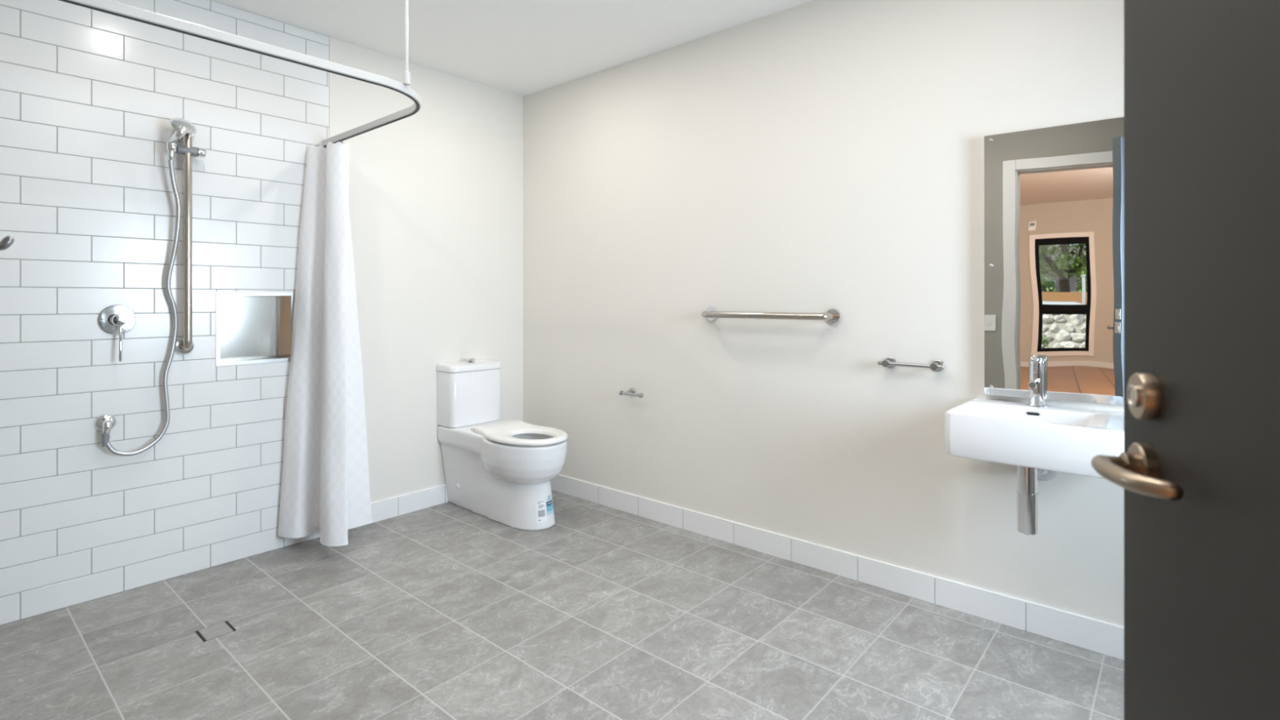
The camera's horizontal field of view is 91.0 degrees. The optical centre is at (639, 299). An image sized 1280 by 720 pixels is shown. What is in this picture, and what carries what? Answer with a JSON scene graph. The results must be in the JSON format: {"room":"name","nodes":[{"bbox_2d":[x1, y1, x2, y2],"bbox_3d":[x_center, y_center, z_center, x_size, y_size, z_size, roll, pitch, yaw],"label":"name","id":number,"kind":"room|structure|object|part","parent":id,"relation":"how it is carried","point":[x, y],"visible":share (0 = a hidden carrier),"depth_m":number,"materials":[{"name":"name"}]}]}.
{"room":"accessible bathroom","nodes":[
{"label":"accessible bathroom","id":0,"kind":"room"},
{"bbox_2d":[0,0,523,625],"bbox_3d":[-1.687,-0.069,3.095,0.128,2.495,2.710,0,0,41],"label":"wall","id":1,"kind":"structure","parent":0,"point":[89,98],"depth_m":2.73,"materials":[{"name":"tile"}]},
{"bbox_2d":[93,413,116,446],"bbox_3d":[-2.100,0.515,2.478,0.062,0.120,0.068,0,0,41],"label":"outlet","id":2,"kind":"object","parent":1,"relation":"attached to","point":[104,423],"visible":1,"depth_m":2.47,"materials":[{"name":"silver metal"}]},
{"bbox_3d":[-2.115,0.489,2.490,0.016,0.068,0.068,0,0,41],"label":"wall plate","id":3,"kind":"part","parent":2,"relation":"part of","materials":[{"name":"silver metal"}]},
{"bbox_3d":[-2.101,0.512,2.477,0.061,0.079,0.035,0,0,41],"label":"elbow spout","id":4,"kind":"part","parent":2,"relation":"part of","materials":[{"name":"silver metal"}]},
{"bbox_2d":[106,155,181,456],"bbox_3d":[-2.010,0.011,2.545,0.071,1.230,0.252,0,0,41],"label":"shower hose","id":5,"kind":"object","parent":2,"relation":"attached to","point":[171,160],"visible":1,"depth_m":2.62,"materials":[{"name":"metal"}]},
{"bbox_2d":[97,304,136,361],"bbox_3d":[-2.074,0.135,2.503,0.062,0.225,0.120,0,0,41],"label":"shower mixer","id":6,"kind":"object","parent":1,"relation":"attached to","point":[117,319],"visible":1,"depth_m":2.50,"materials":[{"name":"silver metal"}]},
{"bbox_3d":[-2.094,0.082,2.520,0.009,0.120,0.120,0,0,41],"label":"plate","id":7,"kind":"part","parent":6,"relation":"part of","materials":[{"name":"silver metal"}]},
{"bbox_3d":[-2.059,0.171,2.494,0.011,0.152,0.030,0,0,-41],"label":"lever","id":8,"kind":"part","parent":6,"relation":"part of","materials":[{"name":"silver metal"}]},
{"bbox_2d":[173,128,194,355],"bbox_3d":[-1.924,-0.253,2.668,0.073,0.979,0.072,0,0,41],"label":"grab rail","id":9,"kind":"object","parent":1,"relation":"attached to","point":[184,345],"visible":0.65,"depth_m":2.64,"materials":[{"name":"silver metal"}]},
{"bbox_2d":[166,117,205,157],"bbox_3d":[-1.887,-0.665,2.625,0.113,0.177,0.140,0,0,41],"label":"shower","id":10,"kind":"object","parent":9,"relation":"attached to","point":[183,126],"visible":1,"depth_m":2.59,"materials":[{"name":"grey metal"}]},
{"bbox_2d":[166,142,177,151],"bbox_3d":[-1.930,-0.627,2.599,0.037,0.036,0.048,0,0,-3],"label":"connector","id":11,"kind":"object","parent":10,"relation":"on","point":[171,146],"depth_m":2.58,"materials":[{"name":"silver metal"}]},
{"bbox_3d":[-1.902,-0.645,2.581,0.090,0.137,0.042,0,0,8],"label":"handle","id":12,"kind":"part","parent":10,"relation":"part of","materials":[{"name":"silver metal"}]},
{"bbox_3d":[-1.877,-0.627,2.691,0.041,0.041,0.026,0,0,41],"label":"slider knob","id":13,"kind":"part","parent":10,"relation":"part of","materials":[{"name":"silver metal"}]},
{"bbox_2d":[215,291,294,366],"bbox_3d":[-1.803,0.131,2.934,0.100,0.330,0.327,0,0,41],"label":"shower niche","id":14,"kind":"object","parent":1,"relation":"in","point":[251,327],"visible":0.84,"depth_m":2.97,"materials":[{"name":"metal"}]},
{"bbox_2d":[347,484,448,529],"bbox_3d":[-1.159,1.126,3.614,0.010,0.106,1.215,0,0,41],"label":"baseboard","id":15,"kind":"structure","parent":1,"relation":"attached to","point":[389,508],"depth_m":3.47,"materials":[{"name":"white tile"}]},
{"bbox_2d":[211,0,813,96],"bbox_3d":[0.015,-1.366,1.706,4.520,0.100,2.830,0,0,41],"label":"ceiling","id":16,"kind":"structure","parent":0,"point":[520,47],"depth_m":3.04,"materials":[{"name":"paint"}]},
{"bbox_2d":[58,0,421,147],"bbox_3d":[-1.220,-1.036,2.259,0.781,0.558,1.748,0,0,2],"label":"track","id":17,"kind":"object","parent":16,"relation":"hanging from","point":[109,6],"visible":0.98,"depth_m":1.99,"materials":[{"name":"white metal"}]},
{"bbox_2d":[278,140,373,546],"bbox_3d":[-1.503,0.173,2.985,0.383,1.870,0.306,0,0,4],"label":"shower curtain","id":18,"kind":"object","parent":17,"relation":"hanging from","point":[325,490],"visible":1,"depth_m":2.97,"materials":[{"name":"white fabric"}]},
{"bbox_3d":[-0.858,-1.052,2.314,0.012,0.528,0.012,0,0,41],"label":"drop rod","id":19,"kind":"part","parent":17,"relation":"part of","materials":[{"name":"white metal"}]},
{"bbox_2d":[403,71,410,85],"bbox_3d":[-0.858,-0.814,2.314,0.025,0.046,0.025,0,0,41],"label":"socket","id":20,"kind":"object","parent":17,"relation":"attached to","point":[406,75],"depth_m":2.30,"materials":[{"name":"white metal"}]},
{"bbox_2d":[0,490,1124,719],"bbox_3d":[0.015,1.229,1.706,4.520,0.100,2.830,0,0,41],"label":"floor","id":21,"kind":"structure","parent":0,"point":[448,611],"depth_m":2.14,"materials":[{"name":"grey tile"}]},
{"bbox_2d":[195,621,235,641],"bbox_3d":[-1.507,1.178,2.236,0.102,0.001,0.099,0,0,41],"label":"floor drain","id":22,"kind":"object","parent":21,"relation":"on","point":[212,632],"visible":1,"depth_m":2.23,"materials":[{"name":"stone"}]},
{"bbox_2d":[436,357,568,530],"bbox_3d":[-0.737,0.762,3.470,0.835,0.834,0.376,0,0,41],"label":"toilet","id":23,"kind":"object","parent":21,"relation":"on","point":[502,472],"visible":1,"depth_m":3.43,"materials":[{"name":"white ceramic"}]},
{"bbox_3d":[-0.990,0.389,3.688,0.167,0.044,0.354,0,0,41],"label":"cistern lid","id":24,"kind":"part","parent":23,"relation":"part of","materials":[{"name":"white ceramic"}]},
{"bbox_3d":[-0.633,0.714,3.381,0.561,0.038,0.376,0,0,41],"label":"seat","id":25,"kind":"part","parent":23,"relation":"part of","materials":[{"name":"white plastic"}]},
{"bbox_2d":[523,0,1124,626],"bbox_3d":[0.900,-0.069,2.732,4.520,2.495,0.120,0,0,41],"label":"wall","id":26,"kind":"structure","parent":0,"point":[815,156],"depth_m":2.76,"materials":[{"name":"paint"}]},
{"bbox_2d":[618,388,643,398],"bbox_3d":[-0.031,0.511,3.408,0.165,0.042,0.074,0,0,41],"label":"toilet roll holder","id":27,"kind":"object","parent":26,"relation":"attached to","point":[632,392],"visible":1,"depth_m":3.40,"materials":[{"name":"silver metal"}]},
{"bbox_3d":[-0.063,0.511,3.441,0.042,0.042,0.066,0,0,41],"label":"wall post","id":28,"kind":"part","parent":27,"relation":"part of","materials":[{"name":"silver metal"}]},
{"bbox_3d":[-0.048,0.511,3.389,0.165,0.015,0.015,0,0,41],"label":"arm","id":29,"kind":"part","parent":27,"relation":"part of","materials":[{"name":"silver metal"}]},
{"bbox_2d":[701,306,841,324],"bbox_3d":[0.562,0.073,2.876,0.702,0.072,0.104,0,0,41],"label":"grab rail","id":30,"kind":"object","parent":26,"relation":"attached to","point":[833,316],"visible":1,"depth_m":2.78,"materials":[{"name":"silver metal"}]},
{"bbox_2d":[550,474,1124,660],"bbox_3d":[0.866,1.126,2.676,4.300,0.106,0.010,0,0,41],"label":"baseboard","id":31,"kind":"structure","parent":26,"relation":"attached to","point":[1098,636],"depth_m":2.57,"materials":[{"name":"white tile"}]},
{"bbox_2d":[877,356,944,371],"bbox_3d":[1.065,0.256,2.468,0.252,0.045,0.065,0,0,41],"label":"towel rail","id":32,"kind":"object","parent":26,"relation":"attached to","point":[890,362],"visible":1,"depth_m":2.44,"materials":[{"name":"silver metal"}]},
{"bbox_3d":[0.996,0.256,2.527,0.045,0.045,0.065,0,0,41],"label":"post","id":33,"kind":"part","parent":32,"relation":"part of","materials":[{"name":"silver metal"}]},
{"bbox_3d":[1.133,0.256,2.409,0.045,0.045,0.065,0,0,41],"label":"post","id":34,"kind":"part","parent":32,"relation":"part of","materials":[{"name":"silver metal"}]},
{"bbox_2d":[944,397,1124,479],"bbox_3d":[1.295,0.437,2.044,0.472,0.140,0.404,0,0,41],"label":"basin","id":35,"kind":"object","parent":26,"relation":"attached to","point":[1051,437],"visible":0.86,"depth_m":1.93,"materials":[{"name":"white ceramic"}]},
{"bbox_2d":[1016,466,1057,535],"bbox_3d":[1.334,0.636,2.122,0.100,0.256,0.236,0,0,41],"label":"trap","id":36,"kind":"object","parent":35,"relation":"hanging from","point":[1027,494],"visible":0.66,"depth_m":2.04,"materials":[{"name":"silver metal"}]},
{"bbox_2d":[1016,489,1038,535],"bbox_3d":[1.270,0.697,2.063,0.062,0.134,0.062,0,0,41],"label":"cup","id":37,"kind":"object","parent":36,"relation":"on","point":[1027,500],"depth_m":2.04,"materials":[{"name":"silver metal"}]},
{"bbox_2d":[1027,356,1046,407],"bbox_3d":[1.344,0.282,2.138,0.052,0.169,0.120,0,0,41],"label":"mixer tap","id":38,"kind":"object","parent":35,"relation":"on","point":[1037,384],"visible":1,"depth_m":2.14,"materials":[{"name":"silver metal"}]},
{"bbox_3d":[1.331,0.282,2.123,0.025,0.031,0.080,0,0,41],"label":"spout","id":39,"kind":"part","parent":38,"relation":"part of","materials":[{"name":"silver metal"}]},
{"bbox_2d":[984,116,1124,405],"bbox_3d":[1.445,-0.124,2.155,0.470,0.942,0.042,0,0,41],"label":"wall mirror","id":40,"kind":"object","parent":26,"relation":"attached to","point":[1054,196],"visible":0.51,"depth_m":2.16,"materials":[{"name":"clear glass"}]},
{"bbox_3d":[-0.873,-0.069,0.676,4.520,2.495,0.110,0,0,41],"label":"wall","id":41,"kind":"structure","parent":0,"visible":0},
{"bbox_2d":[0,235,14,250],"bbox_3d":[-0.890,-0.073,0.826,0.044,0.044,0.097,0,0,41],"label":"robe hook","id":42,"kind":"object","parent":41,"relation":"attached to","point":[7,241],"visible":1,"depth_m":0.85,"materials":[{"name":"silver metal"}]},
{"bbox_2d":[1090,0,1279,719],"bbox_3d":[0.403,0.148,0.246,0.141,2.038,0.954,0,0,19],"label":"door","id":43,"kind":"structure","parent":41,"relation":"in","point":[1197,470],"depth_m":0.55,"materials":[{"name":"grey paint"}]},
{"bbox_3d":[0.479,0.171,0.608,0.050,0.018,0.109,0,0,19],"label":"lever handle","id":44,"kind":"part","parent":43,"relation":"part of","materials":[{"name":"gold metal"}]}
]}

